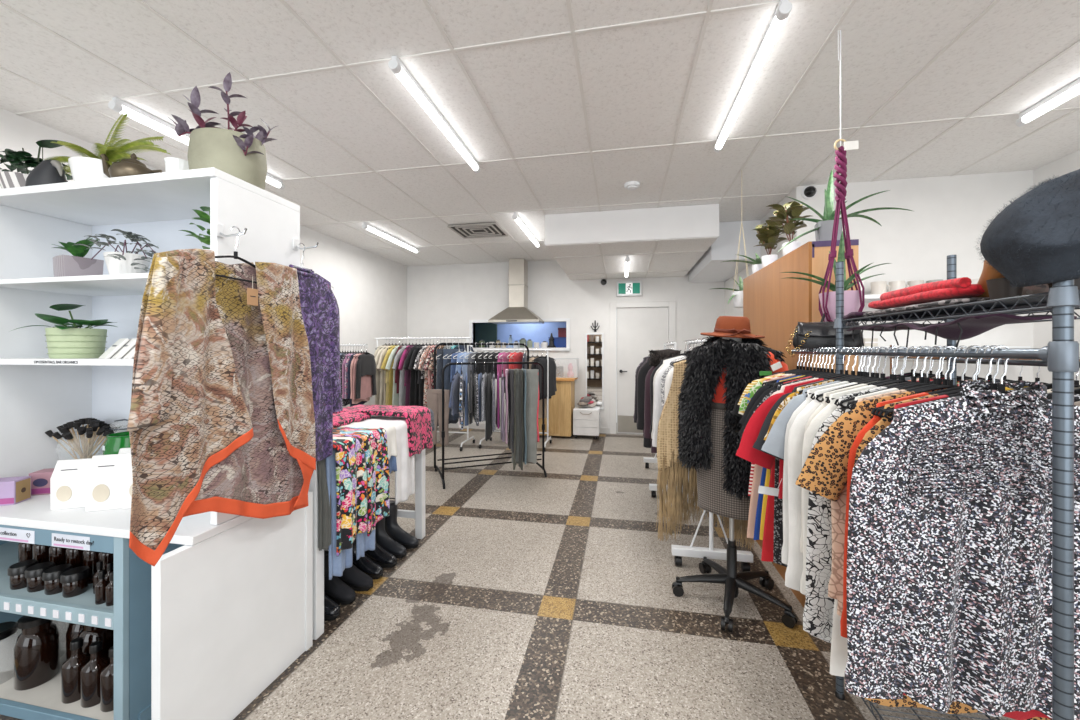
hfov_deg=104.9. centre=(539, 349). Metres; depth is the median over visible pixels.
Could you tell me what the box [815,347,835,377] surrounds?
clothes hanger
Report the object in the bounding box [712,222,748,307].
hanging pot
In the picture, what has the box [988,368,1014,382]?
clothes hanger
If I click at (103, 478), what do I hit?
paper bag
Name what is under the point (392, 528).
boot
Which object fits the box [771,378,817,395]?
blouse
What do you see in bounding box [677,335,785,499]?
scarf
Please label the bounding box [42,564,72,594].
jar
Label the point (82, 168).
pot
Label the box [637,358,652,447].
jacket
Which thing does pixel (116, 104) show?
ceiling light
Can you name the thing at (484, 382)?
blouse
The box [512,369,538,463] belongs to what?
trousers
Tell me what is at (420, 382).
dress
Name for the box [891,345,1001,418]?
clothes hanger
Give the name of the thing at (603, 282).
security camera
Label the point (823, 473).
blouse
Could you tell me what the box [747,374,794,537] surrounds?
dress
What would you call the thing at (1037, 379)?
clothes hanger
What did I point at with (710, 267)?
trim
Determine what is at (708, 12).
ceiling grid
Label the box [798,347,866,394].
clothes hanger
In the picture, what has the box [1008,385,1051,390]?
tee
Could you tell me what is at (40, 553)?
bottle
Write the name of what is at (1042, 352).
socket
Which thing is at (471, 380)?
blouse
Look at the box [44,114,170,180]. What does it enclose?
potted fern
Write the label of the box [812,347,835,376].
clothes hanger
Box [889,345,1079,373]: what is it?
clothes rack
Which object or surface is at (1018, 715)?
dress
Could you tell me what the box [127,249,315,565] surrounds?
kimono
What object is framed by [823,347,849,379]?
clothes hanger
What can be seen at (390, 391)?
dress
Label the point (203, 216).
potted plant
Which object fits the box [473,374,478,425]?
cardigan
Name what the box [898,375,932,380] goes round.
blouse
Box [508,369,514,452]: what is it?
trousers
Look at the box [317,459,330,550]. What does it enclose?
jacket
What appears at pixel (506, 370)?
trousers
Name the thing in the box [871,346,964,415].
clothes hanger
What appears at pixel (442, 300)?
wall
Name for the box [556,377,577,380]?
countertop
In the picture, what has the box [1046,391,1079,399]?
blouse
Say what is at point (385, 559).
boot
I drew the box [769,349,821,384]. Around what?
clothes hanger
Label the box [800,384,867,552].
shirt
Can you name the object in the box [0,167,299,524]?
shelving unit
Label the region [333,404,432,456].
blanket
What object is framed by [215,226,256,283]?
clothes hanger
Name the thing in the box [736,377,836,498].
red tee
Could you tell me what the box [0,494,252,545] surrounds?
countertop
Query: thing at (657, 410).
jacket
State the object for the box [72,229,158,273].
potted plant
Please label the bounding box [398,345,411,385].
blouse
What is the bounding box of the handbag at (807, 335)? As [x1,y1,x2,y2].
[785,322,862,356]
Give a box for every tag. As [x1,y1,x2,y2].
[247,276,257,305]
[758,479,781,495]
[760,362,781,375]
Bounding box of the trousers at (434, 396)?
[427,389,449,445]
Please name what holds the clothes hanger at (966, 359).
hanging from the wire rack at (1060, 356)
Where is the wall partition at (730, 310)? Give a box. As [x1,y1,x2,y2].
[725,192,791,316]
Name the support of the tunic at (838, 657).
hanging from the clothes hanger at (926, 379)
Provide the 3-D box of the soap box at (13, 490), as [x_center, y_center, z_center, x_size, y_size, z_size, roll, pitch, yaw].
[-2.202,0.582,1.708,0.120,0.097,0.078,0,0,-15]
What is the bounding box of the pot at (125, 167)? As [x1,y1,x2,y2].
[100,153,161,177]
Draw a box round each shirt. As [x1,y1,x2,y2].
[289,264,342,460]
[340,353,349,405]
[347,353,366,405]
[350,353,369,403]
[353,353,372,400]
[450,352,460,381]
[455,352,466,374]
[462,352,472,380]
[509,352,515,368]
[513,352,522,368]
[781,381,848,564]
[785,381,875,590]
[800,383,897,594]
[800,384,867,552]
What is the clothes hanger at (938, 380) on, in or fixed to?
hanging from the wire rack at (1060, 356)
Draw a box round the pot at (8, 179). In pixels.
[0,171,28,188]
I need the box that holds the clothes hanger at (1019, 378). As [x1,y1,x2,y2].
[1008,359,1028,382]
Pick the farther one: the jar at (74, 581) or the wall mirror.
the wall mirror
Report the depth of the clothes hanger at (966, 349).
1.03 m
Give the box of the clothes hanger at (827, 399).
[825,346,905,403]
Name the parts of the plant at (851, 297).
pot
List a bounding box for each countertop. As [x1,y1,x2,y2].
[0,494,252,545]
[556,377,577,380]
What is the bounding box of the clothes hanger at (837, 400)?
[834,346,919,405]
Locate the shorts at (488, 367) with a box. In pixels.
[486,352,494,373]
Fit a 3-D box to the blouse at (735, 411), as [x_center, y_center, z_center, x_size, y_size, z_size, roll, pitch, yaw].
[1.270,0.324,2.047,0.604,0.448,0.046,0,0,13]
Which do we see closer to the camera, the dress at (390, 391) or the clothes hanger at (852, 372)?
the clothes hanger at (852, 372)
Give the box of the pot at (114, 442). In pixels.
[103,431,130,454]
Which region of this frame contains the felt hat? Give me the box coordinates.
[700,316,764,337]
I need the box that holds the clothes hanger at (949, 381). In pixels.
[863,346,958,406]
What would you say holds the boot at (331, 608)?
on the floor
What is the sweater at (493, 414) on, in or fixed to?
hanging from the clothes hanger
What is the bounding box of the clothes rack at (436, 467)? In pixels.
[434,343,546,488]
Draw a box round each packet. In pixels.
[99,338,128,358]
[111,338,135,358]
[121,345,135,358]
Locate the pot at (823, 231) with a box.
[814,219,841,240]
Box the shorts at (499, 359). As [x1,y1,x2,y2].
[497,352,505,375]
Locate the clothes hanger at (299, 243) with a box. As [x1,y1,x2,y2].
[299,243,304,263]
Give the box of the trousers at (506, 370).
[505,369,508,443]
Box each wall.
[0,108,406,415]
[407,260,724,427]
[497,322,565,347]
[792,170,1032,381]
[1033,150,1079,384]
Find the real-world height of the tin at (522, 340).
0.160 m
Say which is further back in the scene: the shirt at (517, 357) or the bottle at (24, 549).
the shirt at (517, 357)
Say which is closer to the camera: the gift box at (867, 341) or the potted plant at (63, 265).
the potted plant at (63, 265)
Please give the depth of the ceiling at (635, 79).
2.44 m
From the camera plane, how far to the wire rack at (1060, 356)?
0.82 m
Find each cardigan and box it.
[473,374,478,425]
[500,374,504,441]
[650,355,678,447]
[651,355,682,438]
[739,375,796,424]
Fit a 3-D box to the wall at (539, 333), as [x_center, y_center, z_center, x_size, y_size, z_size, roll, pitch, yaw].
[-0.274,-0.345,7.629,2.460,1.050,0.730,0,0,11]
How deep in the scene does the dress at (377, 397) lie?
5.98 m
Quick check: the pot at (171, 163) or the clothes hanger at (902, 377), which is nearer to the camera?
the clothes hanger at (902, 377)
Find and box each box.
[0,476,30,505]
[29,468,53,495]
[541,341,547,347]
[556,366,562,376]
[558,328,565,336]
[863,338,877,345]
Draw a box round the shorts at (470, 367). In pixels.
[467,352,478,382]
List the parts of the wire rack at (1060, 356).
post, post, post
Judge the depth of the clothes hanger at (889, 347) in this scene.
1.33 m
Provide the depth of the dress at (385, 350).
5.92 m
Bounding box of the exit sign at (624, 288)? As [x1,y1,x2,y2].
[617,281,641,295]
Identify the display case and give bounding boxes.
[554,358,578,377]
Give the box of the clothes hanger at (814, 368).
[764,349,817,385]
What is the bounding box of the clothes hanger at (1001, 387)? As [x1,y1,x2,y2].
[899,345,1045,415]
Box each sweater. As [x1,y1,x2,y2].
[491,372,495,431]
[712,352,787,402]
[868,277,984,309]
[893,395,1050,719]
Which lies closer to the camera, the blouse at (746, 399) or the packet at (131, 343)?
the packet at (131, 343)
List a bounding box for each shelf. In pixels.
[0,541,113,609]
[0,620,113,719]
[841,290,1079,328]
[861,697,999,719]
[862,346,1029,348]
[865,294,880,301]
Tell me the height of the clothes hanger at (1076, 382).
0.187 m
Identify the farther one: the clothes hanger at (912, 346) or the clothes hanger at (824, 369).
the clothes hanger at (824, 369)
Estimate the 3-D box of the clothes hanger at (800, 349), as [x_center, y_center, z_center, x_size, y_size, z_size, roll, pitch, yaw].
[1.257,0.083,1.976,0.416,0.187,0.016,0,0,10]
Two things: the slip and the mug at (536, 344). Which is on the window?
the mug at (536, 344)
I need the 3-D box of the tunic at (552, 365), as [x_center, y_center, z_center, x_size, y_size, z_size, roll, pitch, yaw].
[0.092,0.381,5.891,0.054,0.578,0.482,0,0,39]
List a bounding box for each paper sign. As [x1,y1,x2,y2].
[0,527,34,543]
[52,533,93,550]
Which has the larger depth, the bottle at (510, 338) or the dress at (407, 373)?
the bottle at (510, 338)
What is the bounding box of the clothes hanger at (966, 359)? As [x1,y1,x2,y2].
[874,346,967,408]
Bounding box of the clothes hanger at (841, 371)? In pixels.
[818,348,844,378]
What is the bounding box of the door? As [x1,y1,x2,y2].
[617,307,667,433]
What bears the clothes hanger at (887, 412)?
hanging from the wire rack at (1060, 356)
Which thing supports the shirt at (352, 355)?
hanging from the clothes hanger
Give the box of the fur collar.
[648,349,680,365]
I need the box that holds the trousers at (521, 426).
[519,369,523,469]
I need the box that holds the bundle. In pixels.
[45,418,120,458]
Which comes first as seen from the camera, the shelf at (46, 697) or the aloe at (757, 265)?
the shelf at (46, 697)
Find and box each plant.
[9,304,116,358]
[52,237,103,276]
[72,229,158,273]
[168,72,276,189]
[178,206,209,249]
[753,219,786,267]
[766,201,810,255]
[781,231,890,321]
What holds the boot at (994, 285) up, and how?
on the wire rack at (1060, 356)
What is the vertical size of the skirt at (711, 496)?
0.595 m
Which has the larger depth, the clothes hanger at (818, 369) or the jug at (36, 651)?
the clothes hanger at (818, 369)
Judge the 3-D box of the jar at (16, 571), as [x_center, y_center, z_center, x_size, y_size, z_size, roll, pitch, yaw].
[-2.052,0.892,1.649,0.078,0.086,0.078,0,0,-9]
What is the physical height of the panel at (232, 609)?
0.718 m
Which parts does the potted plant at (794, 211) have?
pot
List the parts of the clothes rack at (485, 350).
rail, post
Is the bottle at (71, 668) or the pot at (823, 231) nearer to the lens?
the bottle at (71, 668)
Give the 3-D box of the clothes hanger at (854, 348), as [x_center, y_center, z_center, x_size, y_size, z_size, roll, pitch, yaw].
[1.175,0.083,1.559,0.416,0.187,0.016,0,0,9]
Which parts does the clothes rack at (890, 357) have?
post, rail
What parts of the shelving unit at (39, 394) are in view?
panel, shelf, shelf, panel, panel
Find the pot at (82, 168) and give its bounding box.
[68,157,113,180]
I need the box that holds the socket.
[1038,346,1046,361]
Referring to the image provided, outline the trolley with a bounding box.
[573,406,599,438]
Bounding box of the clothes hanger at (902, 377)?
[828,346,909,402]
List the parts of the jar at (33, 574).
glass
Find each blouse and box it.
[342,353,351,398]
[345,354,351,398]
[356,353,376,398]
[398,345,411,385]
[459,373,463,428]
[469,374,472,423]
[481,372,486,421]
[496,373,499,428]
[529,357,546,417]
[664,358,684,404]
[732,372,779,417]
[738,373,784,404]
[738,374,787,414]
[738,376,805,473]
[740,377,814,566]
[764,380,833,439]
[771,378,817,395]
[795,388,946,501]
[828,389,906,615]
[840,392,929,637]
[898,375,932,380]
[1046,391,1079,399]
[1074,394,1079,401]
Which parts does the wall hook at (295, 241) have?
plate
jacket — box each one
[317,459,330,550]
[448,373,460,415]
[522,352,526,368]
[633,356,649,419]
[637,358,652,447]
[652,355,685,446]
[661,357,684,409]
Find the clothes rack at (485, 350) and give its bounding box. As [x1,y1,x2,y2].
[479,349,551,450]
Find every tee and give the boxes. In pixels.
[340,422,397,458]
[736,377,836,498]
[753,379,828,460]
[761,381,840,458]
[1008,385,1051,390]
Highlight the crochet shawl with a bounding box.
[656,360,753,550]
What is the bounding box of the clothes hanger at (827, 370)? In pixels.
[776,347,830,386]
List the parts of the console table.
leg, leg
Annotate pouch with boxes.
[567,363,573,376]
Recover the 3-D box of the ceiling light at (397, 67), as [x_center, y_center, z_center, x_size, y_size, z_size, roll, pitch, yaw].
[-0.631,-1.474,2.747,0.054,0.077,1.274,0,0,11]
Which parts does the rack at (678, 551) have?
rail, post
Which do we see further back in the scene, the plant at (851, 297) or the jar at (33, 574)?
the plant at (851, 297)
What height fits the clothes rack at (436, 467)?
1.466 m
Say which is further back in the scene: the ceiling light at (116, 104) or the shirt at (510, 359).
the shirt at (510, 359)
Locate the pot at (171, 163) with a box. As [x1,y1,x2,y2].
[164,157,188,171]
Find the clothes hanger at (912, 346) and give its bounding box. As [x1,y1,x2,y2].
[837,346,915,404]
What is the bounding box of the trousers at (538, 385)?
[537,385,538,441]
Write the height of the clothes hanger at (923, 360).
0.187 m
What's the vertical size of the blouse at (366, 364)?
0.563 m
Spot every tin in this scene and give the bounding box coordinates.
[519,338,525,347]
[527,339,532,347]
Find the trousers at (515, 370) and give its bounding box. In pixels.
[513,369,516,469]
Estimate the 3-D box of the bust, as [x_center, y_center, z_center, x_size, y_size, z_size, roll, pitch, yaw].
[-2.020,-0.717,1.708,0.120,0.132,0.100,0,0,-24]
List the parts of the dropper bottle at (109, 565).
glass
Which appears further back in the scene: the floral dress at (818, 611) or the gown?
the gown
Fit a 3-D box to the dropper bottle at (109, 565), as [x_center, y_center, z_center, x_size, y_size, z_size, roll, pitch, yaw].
[-1.655,0.877,1.597,0.036,0.116,0.036,0,0,18]
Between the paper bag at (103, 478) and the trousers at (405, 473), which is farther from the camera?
the trousers at (405, 473)
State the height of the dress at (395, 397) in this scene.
0.898 m
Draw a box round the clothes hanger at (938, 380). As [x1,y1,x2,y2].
[852,346,944,408]
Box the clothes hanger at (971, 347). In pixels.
[879,346,982,417]
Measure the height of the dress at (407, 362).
0.978 m
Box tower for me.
[547,333,555,347]
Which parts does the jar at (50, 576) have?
glass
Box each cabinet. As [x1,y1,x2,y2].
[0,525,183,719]
[538,377,577,436]
[743,239,858,607]
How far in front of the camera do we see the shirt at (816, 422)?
1.32 m
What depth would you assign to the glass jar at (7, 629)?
1.70 m
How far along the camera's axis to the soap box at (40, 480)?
1.80 m
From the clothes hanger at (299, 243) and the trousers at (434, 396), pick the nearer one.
the clothes hanger at (299, 243)
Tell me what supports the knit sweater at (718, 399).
on the dress form
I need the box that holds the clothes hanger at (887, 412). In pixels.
[884,345,993,420]
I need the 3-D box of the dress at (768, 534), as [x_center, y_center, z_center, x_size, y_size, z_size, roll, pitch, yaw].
[1.205,0.499,1.711,0.540,0.796,0.051,0,0,11]
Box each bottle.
[18,542,32,561]
[32,544,49,562]
[49,546,66,565]
[61,637,90,703]
[66,548,83,567]
[80,640,109,707]
[83,550,98,583]
[93,561,105,593]
[95,570,108,604]
[98,552,113,573]
[100,645,113,711]
[105,562,112,582]
[105,571,113,605]
[509,335,512,347]
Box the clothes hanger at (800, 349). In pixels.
[785,349,806,373]
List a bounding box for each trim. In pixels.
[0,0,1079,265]
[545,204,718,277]
[554,240,705,279]
[610,301,675,433]
[689,220,760,282]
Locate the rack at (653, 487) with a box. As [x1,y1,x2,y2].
[644,342,682,496]
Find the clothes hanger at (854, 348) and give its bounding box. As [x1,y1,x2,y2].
[829,348,855,379]
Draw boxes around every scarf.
[579,399,589,402]
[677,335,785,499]
[843,311,1076,347]
[862,297,988,316]
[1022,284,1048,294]
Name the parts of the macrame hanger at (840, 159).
ceiling cord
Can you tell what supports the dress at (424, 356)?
hanging from the clothes hanger
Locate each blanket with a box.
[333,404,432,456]
[333,411,370,427]
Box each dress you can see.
[374,345,384,404]
[375,345,387,404]
[377,345,391,404]
[381,345,397,404]
[385,345,394,404]
[385,345,401,405]
[392,345,408,405]
[395,345,404,393]
[403,345,418,405]
[404,345,414,405]
[414,345,428,378]
[417,345,425,405]
[418,345,432,406]
[424,346,435,388]
[428,345,435,388]
[428,345,443,372]
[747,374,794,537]
[748,374,791,495]
[753,375,799,539]
[761,376,811,561]
[803,386,886,642]
[845,380,1079,719]
[854,394,1051,719]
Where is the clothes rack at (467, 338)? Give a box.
[374,337,474,450]
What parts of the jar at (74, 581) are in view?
glass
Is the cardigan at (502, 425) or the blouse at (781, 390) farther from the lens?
the cardigan at (502, 425)
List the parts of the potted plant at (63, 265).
pot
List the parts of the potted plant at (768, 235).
pot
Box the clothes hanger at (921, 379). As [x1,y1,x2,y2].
[839,346,927,407]
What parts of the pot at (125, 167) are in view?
spout, lid, handle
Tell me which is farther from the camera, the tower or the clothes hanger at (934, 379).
the tower
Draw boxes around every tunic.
[536,357,556,397]
[830,388,898,676]
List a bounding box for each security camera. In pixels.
[600,279,606,285]
[801,186,816,199]
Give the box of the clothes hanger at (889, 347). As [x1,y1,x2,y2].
[822,347,896,400]
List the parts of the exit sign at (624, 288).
green panel, white panel, green panel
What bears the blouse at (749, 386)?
hanging from the clothes hanger at (800, 349)
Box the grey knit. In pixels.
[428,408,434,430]
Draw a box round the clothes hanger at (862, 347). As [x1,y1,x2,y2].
[805,347,867,393]
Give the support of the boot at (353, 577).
on the floor
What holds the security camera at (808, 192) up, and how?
attached to the wall at (947, 216)
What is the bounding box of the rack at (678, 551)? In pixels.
[666,339,752,571]
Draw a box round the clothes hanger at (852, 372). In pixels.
[792,347,857,391]
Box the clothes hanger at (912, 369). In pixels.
[897,356,915,375]
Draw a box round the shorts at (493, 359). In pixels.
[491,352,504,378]
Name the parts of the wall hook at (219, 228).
plate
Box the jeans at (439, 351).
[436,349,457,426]
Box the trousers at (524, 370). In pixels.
[523,369,526,464]
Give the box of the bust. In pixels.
[25,160,67,185]
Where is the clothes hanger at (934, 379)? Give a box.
[850,346,942,409]
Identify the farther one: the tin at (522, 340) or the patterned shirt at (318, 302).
the tin at (522, 340)
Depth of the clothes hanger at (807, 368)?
1.94 m
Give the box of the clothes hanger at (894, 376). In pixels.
[821,347,898,400]
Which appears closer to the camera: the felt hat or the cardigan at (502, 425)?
the felt hat
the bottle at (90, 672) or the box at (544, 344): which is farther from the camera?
the box at (544, 344)
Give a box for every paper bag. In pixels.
[50,458,91,509]
[85,453,128,511]
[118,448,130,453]
[122,452,132,508]
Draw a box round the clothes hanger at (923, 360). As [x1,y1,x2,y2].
[905,360,925,376]
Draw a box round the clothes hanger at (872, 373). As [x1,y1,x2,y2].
[806,347,876,396]
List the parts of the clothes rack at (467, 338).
rail, post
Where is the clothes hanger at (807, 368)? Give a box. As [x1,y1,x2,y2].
[763,349,810,382]
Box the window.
[469,318,569,350]
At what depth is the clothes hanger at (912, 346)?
1.24 m
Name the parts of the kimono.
panel, panel, panel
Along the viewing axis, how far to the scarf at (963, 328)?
1.15 m
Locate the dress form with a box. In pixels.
[672,337,797,632]
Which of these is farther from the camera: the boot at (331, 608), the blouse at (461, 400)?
the blouse at (461, 400)
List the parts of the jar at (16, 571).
glass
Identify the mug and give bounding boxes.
[534,342,540,347]
[871,281,889,294]
[889,281,908,290]
[907,280,923,286]
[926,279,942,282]
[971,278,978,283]
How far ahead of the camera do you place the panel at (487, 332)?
7.94 m
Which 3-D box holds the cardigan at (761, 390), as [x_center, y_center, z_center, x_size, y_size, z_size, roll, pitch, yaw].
[1.228,0.299,1.832,0.642,0.398,0.046,0,0,11]
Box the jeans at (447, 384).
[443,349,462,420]
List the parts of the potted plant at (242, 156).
pot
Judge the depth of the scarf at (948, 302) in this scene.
1.23 m
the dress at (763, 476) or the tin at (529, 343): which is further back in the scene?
the tin at (529, 343)
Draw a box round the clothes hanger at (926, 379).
[846,346,932,409]
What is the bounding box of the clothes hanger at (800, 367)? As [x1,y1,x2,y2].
[782,349,803,373]
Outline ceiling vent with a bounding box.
[447,223,507,238]
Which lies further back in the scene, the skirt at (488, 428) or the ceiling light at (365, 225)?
the ceiling light at (365, 225)
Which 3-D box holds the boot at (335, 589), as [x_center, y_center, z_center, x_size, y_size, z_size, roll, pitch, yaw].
[-1.159,1.261,2.308,0.309,0.238,0.112,0,0,23]
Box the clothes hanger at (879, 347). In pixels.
[813,347,884,398]
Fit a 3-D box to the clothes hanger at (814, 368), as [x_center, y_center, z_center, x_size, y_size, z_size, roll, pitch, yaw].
[1.236,0.083,1.868,0.416,0.187,0.015,0,0,13]
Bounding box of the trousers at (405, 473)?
[361,417,414,504]
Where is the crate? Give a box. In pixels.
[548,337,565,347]
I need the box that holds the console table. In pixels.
[308,416,424,639]
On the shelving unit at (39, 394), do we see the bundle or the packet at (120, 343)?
the packet at (120, 343)
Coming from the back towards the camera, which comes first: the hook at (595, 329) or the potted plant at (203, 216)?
the hook at (595, 329)
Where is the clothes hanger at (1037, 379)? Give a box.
[1031,359,1048,383]
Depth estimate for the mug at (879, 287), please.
3.58 m
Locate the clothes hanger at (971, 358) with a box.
[957,358,983,381]
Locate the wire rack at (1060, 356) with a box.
[791,255,1079,719]
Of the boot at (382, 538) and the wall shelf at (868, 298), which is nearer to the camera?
the boot at (382, 538)
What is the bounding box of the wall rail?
[340,344,365,345]
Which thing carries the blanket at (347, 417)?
on the console table
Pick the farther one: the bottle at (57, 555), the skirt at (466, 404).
the skirt at (466, 404)
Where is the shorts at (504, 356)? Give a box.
[500,352,510,377]
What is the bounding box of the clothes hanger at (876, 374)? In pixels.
[810,347,881,399]
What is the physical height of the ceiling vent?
0.018 m
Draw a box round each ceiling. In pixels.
[0,0,1079,265]
[546,237,717,279]
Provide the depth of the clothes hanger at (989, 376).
1.85 m
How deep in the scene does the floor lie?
2.11 m
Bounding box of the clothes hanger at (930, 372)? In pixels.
[910,360,937,377]
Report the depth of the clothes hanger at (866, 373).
1.47 m
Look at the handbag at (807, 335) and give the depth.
1.83 m
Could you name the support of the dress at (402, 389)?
hanging from the clothes hanger
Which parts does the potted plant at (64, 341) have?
pot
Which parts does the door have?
kick plate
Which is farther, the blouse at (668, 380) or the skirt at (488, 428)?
the skirt at (488, 428)
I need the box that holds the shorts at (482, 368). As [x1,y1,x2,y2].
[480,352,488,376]
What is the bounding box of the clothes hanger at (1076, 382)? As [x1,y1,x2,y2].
[1051,357,1079,390]
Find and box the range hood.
[488,258,543,323]
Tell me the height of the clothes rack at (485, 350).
1.390 m
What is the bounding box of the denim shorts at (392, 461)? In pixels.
[389,456,396,472]
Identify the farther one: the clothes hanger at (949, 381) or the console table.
the console table
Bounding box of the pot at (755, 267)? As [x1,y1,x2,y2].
[751,264,761,273]
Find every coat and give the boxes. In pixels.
[531,357,550,399]
[634,357,648,422]
[644,365,656,452]
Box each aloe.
[723,253,761,273]
[777,171,911,252]
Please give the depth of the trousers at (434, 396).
4.36 m
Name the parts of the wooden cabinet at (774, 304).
panel, panel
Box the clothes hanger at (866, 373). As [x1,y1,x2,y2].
[837,347,871,382]
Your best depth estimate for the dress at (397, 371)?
5.91 m
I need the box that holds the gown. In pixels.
[408,345,422,405]
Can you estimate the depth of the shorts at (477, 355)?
4.73 m
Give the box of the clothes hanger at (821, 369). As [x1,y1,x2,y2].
[769,347,823,387]
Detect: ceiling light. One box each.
[108,97,284,189]
[362,222,418,253]
[388,55,479,172]
[512,212,539,247]
[625,256,629,277]
[714,0,791,152]
[1015,78,1079,126]
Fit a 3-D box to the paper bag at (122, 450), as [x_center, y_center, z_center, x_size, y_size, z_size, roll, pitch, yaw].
[-1.756,0.527,1.809,0.121,0.206,0.086,0,0,-19]
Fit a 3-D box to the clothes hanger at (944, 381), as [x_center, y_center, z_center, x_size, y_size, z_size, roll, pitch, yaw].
[1.089,0.083,1.114,0.416,0.187,0.015,0,0,12]
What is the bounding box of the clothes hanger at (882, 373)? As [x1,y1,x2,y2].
[816,347,887,401]
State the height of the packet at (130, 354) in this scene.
0.091 m
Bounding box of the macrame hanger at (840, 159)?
[819,30,864,360]
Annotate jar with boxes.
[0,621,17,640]
[7,559,38,589]
[25,561,55,592]
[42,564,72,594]
[60,566,89,597]
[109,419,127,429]
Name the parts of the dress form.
leg, leg, leg, leg, leg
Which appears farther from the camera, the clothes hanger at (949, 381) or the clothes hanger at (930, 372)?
the clothes hanger at (930, 372)
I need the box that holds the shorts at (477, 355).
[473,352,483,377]
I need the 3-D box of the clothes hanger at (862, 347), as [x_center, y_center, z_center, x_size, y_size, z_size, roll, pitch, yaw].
[1.160,0.083,1.480,0.416,0.187,0.015,0,0,8]
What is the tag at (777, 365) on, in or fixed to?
hanging from the clothes hanger at (800, 367)
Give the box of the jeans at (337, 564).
[325,448,374,579]
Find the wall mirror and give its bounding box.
[585,333,603,408]
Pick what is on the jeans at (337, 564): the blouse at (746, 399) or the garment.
the garment
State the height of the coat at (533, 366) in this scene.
0.617 m
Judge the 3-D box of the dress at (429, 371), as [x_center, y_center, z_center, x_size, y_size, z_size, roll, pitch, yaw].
[-1.489,0.371,5.996,0.048,0.898,0.468,0,0,17]
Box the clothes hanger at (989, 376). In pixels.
[979,358,998,379]
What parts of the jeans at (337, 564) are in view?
trouser leg, trouser leg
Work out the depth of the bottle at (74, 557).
1.68 m
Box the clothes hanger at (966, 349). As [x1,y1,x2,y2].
[875,346,979,417]
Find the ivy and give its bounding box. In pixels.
[0,140,72,188]
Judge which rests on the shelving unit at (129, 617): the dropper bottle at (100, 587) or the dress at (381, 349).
the dropper bottle at (100, 587)
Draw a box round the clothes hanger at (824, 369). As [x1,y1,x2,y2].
[771,347,827,387]
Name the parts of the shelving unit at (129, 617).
panel, plinth rail, rail, shelf rail, skirting, panel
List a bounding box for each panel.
[151,492,312,719]
[475,323,496,347]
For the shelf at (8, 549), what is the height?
0.020 m
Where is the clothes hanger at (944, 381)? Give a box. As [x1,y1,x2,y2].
[912,346,951,390]
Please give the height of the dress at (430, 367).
0.997 m
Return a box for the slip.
[759,375,804,539]
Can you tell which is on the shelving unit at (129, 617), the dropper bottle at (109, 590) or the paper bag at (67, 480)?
the dropper bottle at (109, 590)
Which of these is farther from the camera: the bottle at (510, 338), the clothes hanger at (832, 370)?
the bottle at (510, 338)
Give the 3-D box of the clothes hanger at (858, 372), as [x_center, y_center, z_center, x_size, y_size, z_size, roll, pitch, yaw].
[1.168,0.083,1.520,0.416,0.187,0.016,0,0,12]
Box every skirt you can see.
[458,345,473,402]
[464,373,468,425]
[485,373,492,440]
[696,403,749,519]
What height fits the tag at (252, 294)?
0.105 m
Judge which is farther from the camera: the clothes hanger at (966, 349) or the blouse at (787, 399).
the blouse at (787, 399)
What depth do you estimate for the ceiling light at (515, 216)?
5.01 m
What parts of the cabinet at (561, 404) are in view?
door panel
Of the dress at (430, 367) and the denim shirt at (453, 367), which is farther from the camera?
the dress at (430, 367)
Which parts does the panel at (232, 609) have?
corner post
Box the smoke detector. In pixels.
[624,181,639,190]
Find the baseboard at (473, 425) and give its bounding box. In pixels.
[438,423,609,433]
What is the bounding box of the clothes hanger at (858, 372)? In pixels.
[799,347,863,391]
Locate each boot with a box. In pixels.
[324,548,355,604]
[324,594,339,620]
[328,547,372,591]
[352,538,382,578]
[364,541,396,567]
[375,517,406,557]
[385,498,418,548]
[975,260,1022,300]
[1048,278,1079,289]
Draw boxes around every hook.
[215,223,246,237]
[293,238,318,249]
[591,320,598,331]
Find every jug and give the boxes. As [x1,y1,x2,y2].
[13,615,59,690]
[66,623,82,659]
[78,625,113,656]
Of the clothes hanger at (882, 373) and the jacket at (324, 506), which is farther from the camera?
the jacket at (324, 506)
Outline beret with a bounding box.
[974,169,1079,288]
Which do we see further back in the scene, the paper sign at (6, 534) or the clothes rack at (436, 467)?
the clothes rack at (436, 467)
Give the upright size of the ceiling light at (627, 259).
0.077 m
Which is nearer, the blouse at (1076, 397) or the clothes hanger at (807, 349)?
the blouse at (1076, 397)
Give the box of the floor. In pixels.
[0,423,1015,719]
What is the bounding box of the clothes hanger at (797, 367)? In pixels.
[780,349,800,372]
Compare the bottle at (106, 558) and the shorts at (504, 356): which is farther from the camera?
the shorts at (504, 356)
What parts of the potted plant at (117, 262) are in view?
pot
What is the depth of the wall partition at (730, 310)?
5.43 m
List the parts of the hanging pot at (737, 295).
pot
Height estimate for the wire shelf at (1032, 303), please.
0.034 m
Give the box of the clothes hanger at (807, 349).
[762,349,813,385]
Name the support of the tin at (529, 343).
on the window

